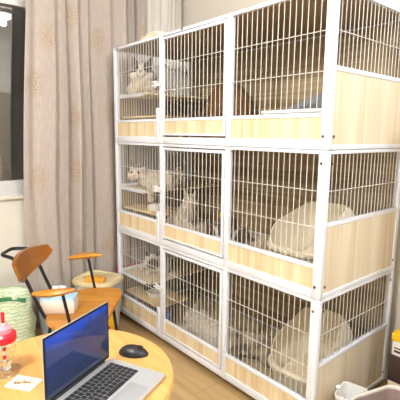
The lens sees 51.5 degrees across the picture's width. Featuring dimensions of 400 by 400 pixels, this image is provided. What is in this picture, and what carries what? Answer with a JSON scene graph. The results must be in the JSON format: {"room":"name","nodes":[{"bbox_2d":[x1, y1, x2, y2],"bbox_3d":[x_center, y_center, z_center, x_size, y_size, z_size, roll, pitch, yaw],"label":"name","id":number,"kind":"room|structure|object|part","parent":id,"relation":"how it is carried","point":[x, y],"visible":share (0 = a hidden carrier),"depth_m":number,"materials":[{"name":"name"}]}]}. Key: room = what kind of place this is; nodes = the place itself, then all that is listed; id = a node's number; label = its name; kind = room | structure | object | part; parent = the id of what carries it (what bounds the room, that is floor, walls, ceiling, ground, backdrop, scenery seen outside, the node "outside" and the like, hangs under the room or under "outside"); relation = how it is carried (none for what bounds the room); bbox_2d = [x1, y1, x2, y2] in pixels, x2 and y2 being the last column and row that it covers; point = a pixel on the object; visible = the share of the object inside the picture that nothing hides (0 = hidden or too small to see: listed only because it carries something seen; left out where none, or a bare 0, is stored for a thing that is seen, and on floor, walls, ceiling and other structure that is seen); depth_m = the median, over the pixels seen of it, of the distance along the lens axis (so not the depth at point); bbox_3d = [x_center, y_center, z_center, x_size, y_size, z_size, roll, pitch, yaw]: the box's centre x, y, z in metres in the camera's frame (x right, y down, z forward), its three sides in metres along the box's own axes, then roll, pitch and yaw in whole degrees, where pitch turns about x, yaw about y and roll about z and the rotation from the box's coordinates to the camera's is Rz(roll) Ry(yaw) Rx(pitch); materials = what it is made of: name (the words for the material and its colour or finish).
{"room":"pet boarding room","nodes":[
{"label":"pet boarding room","id":0,"kind":"room"},
{"bbox_2d":[0,0,181,286],"bbox_3d":[-1.798,-0.331,2.699,4.150,2.800,0.120,-7,12,-40],"label":"wall","id":1,"kind":"structure","parent":0,"point":[13,231],"depth_m":3.07,"materials":[{"name":"paint"}]},
{"bbox_2d":[0,0,25,200],"bbox_3d":[-1.866,-0.644,2.554,2.220,1.398,0.130,-7,12,-40],"label":"window","id":2,"kind":"structure","parent":1,"relation":"in","point":[12,12],"depth_m":2.99,"materials":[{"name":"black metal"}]},
{"bbox_3d":[-1.873,0.033,2.662,2.220,0.027,0.130,-7,12,-40],"label":"sill","id":3,"kind":"part","parent":2,"relation":"part of","materials":[{"name":"stone"}]},
{"bbox_2d":[35,314,387,399],"bbox_3d":[-0.301,1.375,1.170,4.350,0.060,4.785,-7,12,-40],"label":"floor","id":4,"kind":"structure","parent":0,"point":[193,380],"depth_m":2.61,"materials":[{"name":"laminate"}]},
{"bbox_2d":[0,286,35,342],"bbox_3d":[-1.373,0.825,2.842,0.471,0.480,0.265,-1,9,-8],"label":"woven sack","id":5,"kind":"object","parent":4,"relation":"on","point":[16,304],"visible":0.74,"depth_m":2.79,"materials":[{"name":"green fabric"}]},
{"bbox_2d":[37,297,54,334],"bbox_3d":[-1.076,0.851,3.113,0.229,0.350,0.250,6,10,29],"label":"plastic tub","id":6,"kind":"object","parent":4,"relation":"on","point":[43,325],"visible":0.08,"depth_m":3.04,"materials":[{"name":"grey plastic"}]},
{"bbox_2d":[0,244,121,333],"bbox_3d":[-0.850,0.689,2.593,0.640,0.842,0.756,1,9,2],"label":"armchair","id":7,"kind":"object","parent":4,"relation":"on","point":[28,259],"visible":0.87,"depth_m":2.48,"materials":[{"name":"brown wood"}]},
{"bbox_3d":[-1.007,0.503,2.502,0.326,0.411,0.231,1,9,2],"label":"rod","id":8,"kind":"part","parent":7,"relation":"part of","materials":[{"name":"grey metal"}]},
{"bbox_3d":[-0.983,0.365,2.399,0.102,0.144,0.430,1,9,2],"label":"backrest","id":9,"kind":"part","parent":7,"relation":"part of","materials":[{"name":"brown wood"}]},
{"bbox_3d":[-0.788,0.497,2.211,0.235,0.045,0.066,1,9,2],"label":"armrest","id":10,"kind":"part","parent":7,"relation":"part of","materials":[{"name":"brown wood"}]},
{"bbox_2d":[40,285,78,313],"bbox_3d":[-0.849,0.590,2.501,0.200,0.159,0.110,0,9,-2],"label":"tissue box","id":11,"kind":"object","parent":7,"relation":"on","point":[51,305],"visible":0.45,"depth_m":2.45,"materials":[{"name":"white cardboard"}]},
{"bbox_3d":[-0.724,0.620,2.260,0.059,0.233,0.018,-5,11,-31],"label":"arm rod","id":12,"kind":"part","parent":7,"relation":"part of","materials":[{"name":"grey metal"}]},
{"bbox_3d":[-0.731,0.672,2.587,0.402,0.026,0.640,1,9,2],"label":"seat","id":13,"kind":"part","parent":7,"relation":"part of","materials":[{"name":"brown wood"}]},
{"bbox_3d":[-0.797,0.389,2.893,0.235,0.045,0.066,1,9,2],"label":"armrest","id":14,"kind":"part","parent":7,"relation":"part of","materials":[{"name":"brown wood"}]},
{"bbox_3d":[-0.752,0.522,2.881,0.072,0.234,0.017,5,10,26],"label":"arm rod","id":15,"kind":"part","parent":7,"relation":"part of","materials":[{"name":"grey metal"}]},
{"bbox_3d":[-0.573,0.863,2.828,0.021,0.429,0.084,9,12,41],"label":"leg","id":16,"kind":"part","parent":7,"relation":"part of","materials":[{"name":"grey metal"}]},
{"bbox_2d":[0,329,173,399],"bbox_3d":[-0.423,0.932,1.371,0.674,0.750,0.674,-7,12,-40],"label":"round table","id":17,"kind":"object","parent":4,"relation":"on","point":[28,352],"visible":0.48,"depth_m":1.40,"materials":[{"name":"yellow wood"}]},
{"bbox_2d":[0,312,20,378],"bbox_3d":[-0.625,0.455,1.324,0.088,0.200,0.088,-7,12,-40],"label":"tumbler","id":18,"kind":"object","parent":17,"relation":"on","point":[8,336],"visible":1,"depth_m":1.31,"materials":[{"name":"red plastic"}]},
{"bbox_3d":[-0.625,0.435,1.320,0.074,0.030,0.074,-7,12,-40],"label":"lid","id":19,"kind":"part","parent":18,"relation":"part of","materials":[{"name":"red plastic"}]},
{"bbox_2d":[0,340,20,378],"bbox_3d":[-0.625,0.499,1.331,0.088,0.111,0.088,-7,12,-40],"label":"cup","id":20,"kind":"object","parent":18,"relation":"attached to","point":[8,369],"depth_m":1.31,"materials":[{"name":"clear plastic"}]},
{"bbox_2d":[4,375,42,391],"bbox_3d":[-0.544,0.564,1.277,0.090,0.002,0.064,3,9,14],"label":"printed card","id":21,"kind":"object","parent":17,"relation":"on","point":[20,382],"visible":1,"depth_m":1.27,"materials":[{"name":"white paper"}]},
{"bbox_2d":[13,379,34,386],"bbox_3d":[-0.543,0.564,1.278,0.062,0.001,0.026,3,9,14],"label":"picture","id":22,"kind":"object","parent":21,"relation":"on","point":[16,382],"depth_m":1.28},
{"bbox_2d":[41,301,164,399],"bbox_3d":[-0.270,0.469,1.218,0.227,0.214,0.285,5,10,25],"label":"laptop","id":23,"kind":"object","parent":17,"relation":"on","point":[74,355],"visible":1,"depth_m":1.25,"materials":[{"name":"silver metal"}]},
{"bbox_3d":[-0.370,0.454,1.263,0.006,0.200,0.285,5,10,25],"label":"screen lid","id":24,"kind":"part","parent":23,"relation":"part of","materials":[{"name":"silver metal"}]},
{"bbox_2d":[119,344,148,358],"bbox_3d":[-0.233,0.522,1.452,0.104,0.037,0.062,2,9,9],"label":"computer mouse","id":25,"kind":"object","parent":17,"relation":"on","point":[134,351],"visible":1,"depth_m":1.44,"materials":[{"name":"black plastic"}]},
{"bbox_2d":[72,270,122,325],"bbox_3d":[-0.795,0.799,3.247,0.335,0.416,0.292,4,10,21],"label":"storage bin","id":26,"kind":"object","parent":4,"relation":"on","point":[113,280],"visible":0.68,"depth_m":3.19,"materials":[{"name":"white"}]},
{"bbox_2d":[84,275,105,282],"bbox_3d":[-0.786,0.593,3.114,0.155,0.032,0.080,2,9,9],"label":"snack packet","id":27,"kind":"object","parent":26,"relation":"on","point":[98,279],"visible":0.98,"depth_m":3.08,"materials":[{"name":"orange plastic"}]},
{"bbox_3d":[-0.793,0.614,3.218,0.335,0.041,0.292,4,10,21],"label":"lid","id":28,"kind":"part","parent":26,"relation":"part of","materials":[{"name":"beige plastic"}]},
{"bbox_2d":[108,314,114,329],"bbox_3d":[-0.687,0.917,3.073,0.110,0.240,0.080,1,9,0],"label":"snack bag","id":29,"kind":"object","parent":4,"relation":"on","point":[111,321],"visible":0.14,"depth_m":3.05,"materials":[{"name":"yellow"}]},
{"bbox_2d":[116,262,142,314],"bbox_3d":[-0.490,0.745,3.665,0.520,0.400,0.088,-7,12,-40],"label":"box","id":30,"kind":"object","parent":4,"relation":"on","point":[121,313],"visible":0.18,"depth_m":3.53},
{"bbox_2d":[117,229,393,399],"bbox_3d":[0.221,0.690,2.942,0.783,0.748,1.904,-7,12,-40],"label":"cage","id":31,"kind":"object","parent":4,"relation":"on","point":[237,299],"visible":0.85,"depth_m":2.55,"materials":[{"name":"white metal"}]},
{"bbox_2d":[123,237,149,266],"bbox_3d":[-0.375,0.375,3.619,0.702,0.323,0.008,-7,12,-40],"label":"grille","id":32,"kind":"object","parent":31,"relation":"attached to","point":[136,265],"depth_m":3.49,"materials":[{"name":"white metal"}]},
{"bbox_3d":[-0.464,0.870,3.220,0.010,0.105,0.575,-7,12,-40],"label":"panel","id":33,"kind":"part","parent":31,"relation":"part of","materials":[{"name":"brown wood"}]},
{"bbox_2d":[121,233,159,312],"bbox_3d":[-0.462,0.547,3.168,0.008,0.523,0.575,-7,12,-40],"label":"grille","id":34,"kind":"object","parent":31,"relation":"attached to","point":[126,273],"depth_m":3.18,"materials":[{"name":"white metal"}]},
{"bbox_2d":[144,283,154,290],"bbox_3d":[-0.413,0.719,3.430,0.124,0.040,0.124,-7,12,-40],"label":"bowl","id":35,"kind":"object","parent":31,"relation":"on","point":[145,286],"visible":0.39,"depth_m":3.39,"materials":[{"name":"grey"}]},
{"bbox_2d":[147,288,159,297],"bbox_3d":[-0.358,0.742,3.289,0.128,0.040,0.128,-7,12,-40],"label":"bowl","id":36,"kind":"object","parent":31,"relation":"on","point":[156,293],"visible":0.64,"depth_m":3.26,"materials":[{"name":"white ceramic"}]},
{"bbox_2d":[139,250,170,274],"bbox_3d":[-0.364,0.481,3.376,0.260,0.209,0.308,-1,9,-8],"label":"cat","id":37,"kind":"object","parent":31,"relation":"on","point":[168,262],"visible":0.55,"depth_m":3.27},
{"bbox_3d":[-0.380,0.709,3.673,0.704,0.325,0.010,-7,12,-40],"label":"panel","id":38,"kind":"part","parent":31,"relation":"part of","materials":[{"name":"beige wood"}]},
{"bbox_2d":[166,312,171,320],"bbox_3d":[-0.278,0.919,3.181,0.124,0.080,0.124,-7,12,-40],"label":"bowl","id":39,"kind":"object","parent":31,"relation":"on","point":[168,314],"visible":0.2,"depth_m":3.21,"materials":[{"name":"blue plastic"}]},
{"bbox_2d":[124,256,213,284],"bbox_3d":[-0.239,0.577,3.490,0.698,0.014,0.390,-7,12,-40],"label":"shelf","id":40,"kind":"object","parent":31,"relation":"attached to","point":[173,268],"depth_m":3.39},
{"bbox_3d":[-0.155,0.862,3.284,0.020,0.162,0.020,-7,12,-40],"label":"step leg","id":41,"kind":"part","parent":31,"relation":"part of","materials":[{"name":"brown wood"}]},
{"bbox_3d":[-0.066,0.938,2.745,0.008,0.081,0.565,-7,12,-40],"label":"door panel","id":42,"kind":"part","parent":31,"relation":"part of","materials":[{"name":"brown wood"}]},
{"bbox_2d":[165,257,218,347],"bbox_3d":[-0.065,0.639,2.696,0.008,0.500,0.565,-7,12,-40],"label":"grille","id":43,"kind":"object","parent":31,"relation":"attached to","point":[182,330],"depth_m":2.67,"materials":[{"name":"white metal"}]},
{"bbox_3d":[-0.064,0.683,2.705,0.018,0.620,0.599,-7,12,-40],"label":"door","id":44,"kind":"part","parent":31,"relation":"part of","materials":[{"name":"white metal"}]},
{"bbox_3d":[0.225,0.999,2.997,0.704,0.010,1.844,-7,12,-40],"label":"floor panel","id":45,"kind":"part","parent":31,"relation":"part of","materials":[{"name":"beige wood"}]},
{"bbox_2d":[181,303,241,355],"bbox_3d":[0.067,0.914,2.940,0.350,0.202,0.599,-4,10,-28],"label":"cat","id":46,"kind":"object","parent":31,"relation":"in","point":[209,323],"visible":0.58,"depth_m":2.89},
{"bbox_2d":[228,327,273,369],"bbox_3d":[0.362,0.949,2.729,0.469,0.175,0.362,6,10,29],"label":"cat","id":47,"kind":"object","parent":31,"relation":"in","point":[234,334],"visible":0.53,"depth_m":2.67},
{"bbox_2d":[115,142,399,300],"bbox_3d":[0.228,-0.027,2.828,0.783,0.697,1.904,-7,12,-40],"label":"cage","id":48,"kind":"object","parent":31,"relation":"on","point":[254,187],"visible":0.91,"depth_m":2.44,"materials":[{"name":"white metal"}]},
{"bbox_3d":[-0.457,0.179,3.111,0.010,0.105,0.575,-7,12,-40],"label":"panel","id":49,"kind":"part","parent":48,"relation":"part of","materials":[{"name":"brown wood"}]},
{"bbox_2d":[119,144,159,219],"bbox_3d":[-0.455,-0.145,3.058,0.008,0.523,0.575,-7,12,-40],"label":"grille","id":50,"kind":"object","parent":48,"relation":"attached to","point":[121,187],"depth_m":3.07,"materials":[{"name":"white metal"}]},
{"bbox_2d":[148,203,159,210],"bbox_3d":[-0.339,0.055,3.150,0.124,0.040,0.124,-7,12,-40],"label":"bowl","id":51,"kind":"object","parent":48,"relation":"on","point":[152,204],"visible":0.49,"depth_m":3.11,"materials":[{"name":"white plastic"}]},
{"bbox_3d":[-0.373,0.018,3.563,0.704,0.325,0.010,-7,12,-40],"label":"panel","id":52,"kind":"part","parent":48,"relation":"part of","materials":[{"name":"white metal"}]},
{"bbox_2d":[121,144,188,182],"bbox_3d":[-0.367,-0.317,3.509,0.702,0.323,0.008,-7,12,-40],"label":"grille","id":53,"kind":"object","parent":48,"relation":"attached to","point":[185,179],"depth_m":3.57,"materials":[{"name":"white metal"}]},
{"bbox_2d":[128,160,183,201],"bbox_3d":[-0.339,-0.153,3.138,0.427,0.302,0.268,5,10,24],"label":"cat","id":54,"kind":"object","parent":48,"relation":"in","point":[172,177],"visible":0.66,"depth_m":3.10},
{"bbox_2d":[125,180,217,192],"bbox_3d":[-0.232,-0.114,3.381,0.698,0.014,0.390,-7,12,-40],"label":"shelf","id":55,"kind":"object","parent":48,"relation":"attached to","point":[206,183],"depth_m":3.37,"materials":[{"name":"beige wood"}]},
{"bbox_2d":[166,190,197,229],"bbox_3d":[-0.144,0.104,3.108,0.321,0.347,0.265,1,9,2],"label":"cat","id":56,"kind":"object","parent":48,"relation":"in","point":[172,219],"visible":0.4,"depth_m":3.06},
{"bbox_3d":[-0.059,0.246,2.635,0.008,0.081,0.565,-7,12,-40],"label":"door panel","id":57,"kind":"part","parent":48,"relation":"part of","materials":[{"name":"brown wood"}]},
{"bbox_3d":[-0.056,-0.008,2.595,0.018,0.620,0.599,-7,12,-40],"label":"door","id":58,"kind":"part","parent":48,"relation":"part of","materials":[{"name":"white metal"}]},
{"bbox_2d":[166,150,221,237],"bbox_3d":[-0.057,-0.052,2.587,0.008,0.500,0.565,-7,12,-40],"label":"grille","id":59,"kind":"object","parent":48,"relation":"attached to","point":[179,228],"depth_m":2.55,"materials":[{"name":"white metal"}]},
{"bbox_2d":[195,222,220,237],"bbox_3d":[0.055,0.205,2.872,0.229,0.193,0.464,1,9,1],"label":"cat","id":60,"kind":"object","parent":48,"relation":"in","point":[198,227],"visible":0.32,"depth_m":2.68},
{"bbox_3d":[0.232,0.307,2.887,0.704,0.010,1.844,-7,12,-40],"label":"floor panel","id":61,"kind":"part","parent":48,"relation":"part of","materials":[{"name":"beige wood"}]},
{"bbox_3d":[0.239,-0.363,2.781,0.704,0.008,1.844,-7,12,-40],"label":"roof panel","id":62,"kind":"part","parent":48,"relation":"part of","materials":[{"name":"white metal"}]},
{"bbox_2d":[231,222,270,250],"bbox_3d":[0.403,0.246,2.566,0.444,0.215,0.229,-3,10,-19],"label":"cat","id":63,"kind":"object","parent":48,"relation":"in","point":[263,245],"visible":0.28,"depth_m":2.51},
{"bbox_2d":[113,0,399,149],"bbox_3d":[0.235,-0.718,2.718,0.783,0.697,1.904,-7,12,-40],"label":"cage","id":64,"kind":"object","parent":48,"relation":"on","point":[283,54],"visible":1,"depth_m":2.31,"materials":[{"name":"white metal"}]},
{"bbox_3d":[-0.450,-0.512,3.001,0.010,0.105,0.575,-7,12,-40],"label":"panel","id":65,"kind":"part","parent":64,"relation":"part of","materials":[{"name":"brown wood"}]},
{"bbox_2d":[116,39,158,119],"bbox_3d":[-0.448,-0.836,2.949,0.008,0.523,0.575,-7,12,-40],"label":"grille","id":66,"kind":"object","parent":64,"relation":"attached to","point":[118,96],"depth_m":2.98,"materials":[{"name":"white metal"}]},
{"bbox_2d":[127,56,166,93],"bbox_3d":[-0.399,-0.919,3.131,0.298,0.288,0.326,-2,9,-18],"label":"cat","id":67,"kind":"object","parent":64,"relation":"on","point":[150,74],"visible":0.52,"depth_m":3.01},
{"bbox_2d":[120,52,179,93],"bbox_3d":[-0.360,-1.008,3.400,0.702,0.323,0.008,-7,12,-40],"label":"grille","id":68,"kind":"object","parent":64,"relation":"attached to","point":[133,53],"depth_m":3.29,"materials":[{"name":"white metal"}]},
{"bbox_3d":[-0.366,-0.673,3.454,0.704,0.325,0.010,-7,12,-40],"label":"panel","id":69,"kind":"part","parent":64,"relation":"part of","materials":[{"name":"beige wood"}]},
{"bbox_2d":[132,92,206,102],"bbox_3d":[-0.224,-0.805,3.271,0.698,0.014,0.390,-7,12,-40],"label":"shelf","id":70,"kind":"object","parent":64,"relation":"attached to","point":[172,98],"depth_m":3.25,"materials":[{"name":"beige wood"}]},
{"bbox_2d":[152,67,189,95],"bbox_3d":[-0.251,-0.955,3.413,0.400,0.235,0.055,-7,12,-40],"label":"box","id":71,"kind":"object","parent":64,"relation":"on","point":[172,77],"visible":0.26,"depth_m":3.42,"materials":[{"name":"white plastic"}]},
{"bbox_3d":[-0.052,-0.445,2.526,0.008,0.081,0.565,-7,12,-40],"label":"door panel","id":72,"kind":"part","parent":64,"relation":"part of","materials":[{"name":"brown wood"}]},
{"bbox_2d":[164,25,222,117],"bbox_3d":[-0.050,-0.744,2.477,0.008,0.500,0.565,-7,12,-40],"label":"grille","id":73,"kind":"object","parent":64,"relation":"attached to","point":[204,26],"depth_m":2.46,"materials":[{"name":"white metal"}]},
{"bbox_3d":[-0.049,-0.699,2.486,0.018,0.620,0.599,-7,12,-40],"label":"door","id":74,"kind":"part","parent":64,"relation":"part of","materials":[{"name":"white metal"}]},
{"bbox_2d":[202,83,253,137],"bbox_3d":[0.205,-0.632,2.965,0.369,0.420,0.369,-7,12,-40],"label":"pet bed","id":75,"kind":"object","parent":64,"relation":"in","point":[209,111],"visible":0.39,"depth_m":2.84,"materials":[{"name":"brown fabric"}]},
{"bbox_3d":[0.246,-1.055,2.671,0.704,0.008,1.844,-7,12,-40],"label":"roof panel","id":76,"kind":"part","parent":64,"relation":"part of","materials":[{"name":"white metal"}]},
{"bbox_3d":[0.358,-0.355,2.064,0.010,0.105,0.575,-7,12,-40],"label":"panel","id":77,"kind":"part","parent":64,"relation":"part of","materials":[{"name":"brown wood"}]},
{"bbox_2d":[231,0,325,115],"bbox_3d":[0.360,-0.679,2.012,0.008,0.523,0.575,-7,12,-40],"label":"grille","id":78,"kind":"object","parent":64,"relation":"attached to","point":[275,2],"depth_m":2.01,"materials":[{"name":"white metal"}]},
{"bbox_2d":[261,108,321,114],"bbox_3d":[0.612,-0.382,2.207,0.469,0.173,0.408,-7,12,-40],"label":"tray","id":79,"kind":"object","parent":64,"relation":"in","point":[313,110],"visible":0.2,"depth_m":2.02,"materials":[{"name":"white plastic"}]},
{"bbox_2d":[282,92,322,109],"bbox_3d":[0.626,-0.500,2.172,0.380,0.118,0.300,-7,12,-40],"label":"cushion","id":80,"kind":"object","parent":79,"relation":"on","point":[313,98],"visible":0.2,"depth_m":2.01,"materials":[{"name":"fabric"}]},
{"bbox_3d":[0.522,-0.756,2.959,0.010,0.662,1.838,-7,12,-40],"label":"panel","id":81,"kind":"part","parent":64,"relation":"part of","materials":[{"name":"white metal"}]},
{"bbox_3d":[0.847,-0.438,2.047,0.704,0.325,0.010,-7,12,-40],"label":"panel","id":82,"kind":"part","parent":64,"relation":"part of","materials":[{"name":"brown wood"}]},
{"bbox_2d":[338,0,399,77],"bbox_3d":[0.853,-0.772,1.993,0.702,0.323,0.008,-7,12,-40],"label":"grille","id":83,"kind":"object","parent":64,"relation":"attached to","point":[380,3],"depth_m":1.95,"materials":[{"name":"white metal"}]},
{"bbox_3d":[-0.317,-1.107,2.854,0.200,0.014,0.090,9,12,43],"label":"wooden board","id":84,"kind":"object","parent":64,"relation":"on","visible":0},
{"bbox_2d":[141,33,161,38],"bbox_3d":[-0.315,-1.121,2.849,0.090,0.014,0.190,-7,12,-41],"label":"wooden board","id":85,"kind":"object","parent":84,"relation":"on","point":[154,34],"visible":0.47,"depth_m":2.80,"materials":[{"name":"beige wood"}]},
{"bbox_2d":[146,30,165,35],"bbox_3d":[-0.298,-1.132,2.827,0.090,0.014,0.120,-6,11,-37],"label":"wooden board","id":86,"kind":"object","parent":85,"relation":"on","point":[155,31],"visible":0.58,"depth_m":2.78,"materials":[{"name":"beige wood"}]},
{"bbox_3d":[0.351,0.336,2.174,0.010,0.105,0.575,-7,12,-40],"label":"panel","id":87,"kind":"part","parent":48,"relation":"part of","materials":[{"name":"brown wood"}]},
{"bbox_2d":[231,150,314,262],"bbox_3d":[0.353,0.012,2.122,0.008,0.523,0.575,-7,12,-40],"label":"grille","id":88,"kind":"object","parent":48,"relation":"attached to","point":[248,247],"depth_m":2.10,"materials":[{"name":"white metal"}]},
{"bbox_3d":[0.515,-0.065,3.069,0.010,0.662,1.838,-7,12,-40],"label":"panel","id":89,"kind":"part","parent":48,"relation":"part of","materials":[{"name":"white metal"}]},
{"bbox_2d":[266,202,354,262],"bbox_3d":[0.652,0.213,2.340,0.530,0.357,0.403,-6,11,-36],"label":"bed","id":90,"kind":"object","parent":48,"relation":"in","point":[302,210],"visible":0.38,"depth_m":2.47,"materials":[{"name":"beige plastic"}]},
{"bbox_3d":[0.840,0.254,2.157,0.704,0.325,0.010,-7,12,-40],"label":"panel","id":91,"kind":"part","parent":48,"relation":"part of","materials":[{"name":"brown wood"}]},
{"bbox_2d":[329,152,398,221],"bbox_3d":[0.846,-0.081,2.103,0.702,0.323,0.008,-7,12,-40],"label":"grille","id":92,"kind":"object","parent":48,"relation":"attached to","point":[395,204],"depth_m":2.11,"materials":[{"name":"white metal"}]},
{"bbox_3d":[0.344,1.027,2.284,0.010,0.105,0.575,-7,12,-40],"label":"panel","id":93,"kind":"part","parent":31,"relation":"part of","materials":[{"name":"brown wood"}]},
{"bbox_2d":[227,273,308,396],"bbox_3d":[0.346,0.704,2.231,0.008,0.523,0.575,-7,12,-40],"label":"grille","id":94,"kind":"object","parent":31,"relation":"attached to","point":[258,373],"depth_m":2.22,"materials":[{"name":"white metal"}]},
{"bbox_3d":[0.508,0.626,3.179,0.010,0.662,1.838,-7,12,-40],"label":"panel","id":95,"kind":"part","parent":31,"relation":"part of","materials":[{"name":"white metal"}]},
{"bbox_2d":[268,307,353,397],"bbox_3d":[0.669,0.889,2.449,0.530,0.387,0.403,-8,13,-44],"label":"box","id":96,"kind":"object","parent":31,"relation":"on","point":[273,354],"visible":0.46,"depth_m":2.56,"materials":[{"name":"beige plastic"}]},
{"bbox_2d":[271,307,353,363],"bbox_3d":[0.670,0.814,2.437,0.495,0.235,0.376,-8,13,-44],"label":"hood","id":97,"kind":"object","parent":96,"relation":"attached to","point":[280,336],"depth_m":2.58,"materials":[{"name":"beige plastic"}]},
{"bbox_3d":[0.833,0.945,2.266,0.704,0.325,0.010,-7,12,-40],"label":"panel","id":98,"kind":"part","parent":31,"relation":"part of","materials":[{"name":"brown wood"}]},
{"bbox_2d":[321,275,387,360],"bbox_3d":[0.838,0.610,2.212,0.702,0.323,0.008,-7,12,-40],"label":"grille","id":99,"kind":"object","parent":31,"relation":"attached to","point":[355,342],"depth_m":2.21,"materials":[{"name":"white metal"}]},
{"bbox_2d":[334,381,367,399],"bbox_3d":[0.754,1.083,2.088,0.127,0.250,0.159,7,11,37],"label":"container","id":100,"kind":"object","parent":4,"relation":"on","point":[349,389],"visible":0.82,"depth_m":2.13,"materials":[{"name":"white plastic"}]},
{"bbox_2d":[336,385,343,397],"bbox_3d":[0.703,1.050,2.041,0.087,0.310,0.048,-7,12,-40],"label":"scoop","id":101,"kind":"object","parent":100,"relation":"in","point":[338,387],"visible":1,"depth_m":2.01,"materials":[{"name":"white plastic"}]},
{"bbox_2d":[349,385,399,399],"bbox_3d":[0.863,1.082,1.787,0.318,0.350,0.369,-3,10,-24],"label":"waste bin","id":102,"kind":"object","parent":4,"relation":"on","point":[387,392],"visible":1,"depth_m":1.94,"materials":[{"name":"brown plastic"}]},
{"bbox_2d":[388,380,399,386],"bbox_3d":[1.201,1.083,2.174,0.240,0.234,0.340,-7,12,-40],"label":"box","id":103,"kind":"object","parent":4,"relation":"on","point":[390,382],"visible":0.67,"depth_m":2.19,"materials":[{"name":"beige cardboard"}]},
{"bbox_2d":[387,352,399,384],"bbox_3d":[1.201,0.894,2.146,0.240,0.146,0.345,-7,12,-40],"label":"box","id":104,"kind":"object","parent":103,"relation":"on","point":[393,374],"visible":0.93,"depth_m":2.17,"materials":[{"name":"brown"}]},
{"bbox_2d":[392,328,399,356],"bbox_3d":[1.204,0.762,2.123,0.240,0.118,0.338,-7,12,-40],"label":"shoe box","id":105,"kind":"object","parent":104,"relation":"on","point":[395,335],"visible":1,"depth_m":2.16,"materials":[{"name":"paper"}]},
{"bbox_3d":[1.204,0.724,2.117,0.240,0.040,0.338,-7,12,-40],"label":"box lid","id":106,"kind":"part","parent":105,"relation":"part of","materials":[{"name":"orange"}]},
{"bbox_2d":[181,0,399,365],"bbox_3d":[1.332,-0.237,2.309,0.100,2.800,4.785,-7,12,-40],"label":"wall","id":107,"kind":"structure","parent":0,"point":[193,11],"depth_m":3.31,"materials":[{"name":"paint"}]},
{"bbox_2d":[385,366,387,380],"bbox_3d":[1.281,1.108,2.477,0.014,0.090,4.564,-7,12,-40],"label":"baseboard","id":108,"kind":"structure","parent":107,"relation":"attached to","point":[386,371],"depth_m":2.60,"materials":[{"name":"white plastic"}]},
{"bbox_3d":[-0.272,-1.460,0.721,4.350,0.080,4.785,-7,12,-40],"label":"ceiling","id":109,"kind":"structure","parent":0,"visible":0},
{"bbox_2d":[23,0,144,327],"bbox_3d":[-0.880,-0.423,3.278,1.036,2.759,0.109,-7,12,-40],"label":"curtain","id":110,"kind":"object","parent":109,"relation":"hanging from","point":[69,124],"visible":0.7,"depth_m":3.20,"materials":[{"name":"beige fabric"}]},
{"bbox_2d":[144,0,181,256],"bbox_3d":[-0.332,-0.495,3.764,0.440,2.760,0.053,-7,12,-40],"label":"curtain","id":111,"kind":"object","parent":109,"relation":"hanging from","point":[159,15],"visible":0.22,"depth_m":3.64,"materials":[{"name":"white fabric"}]}
]}

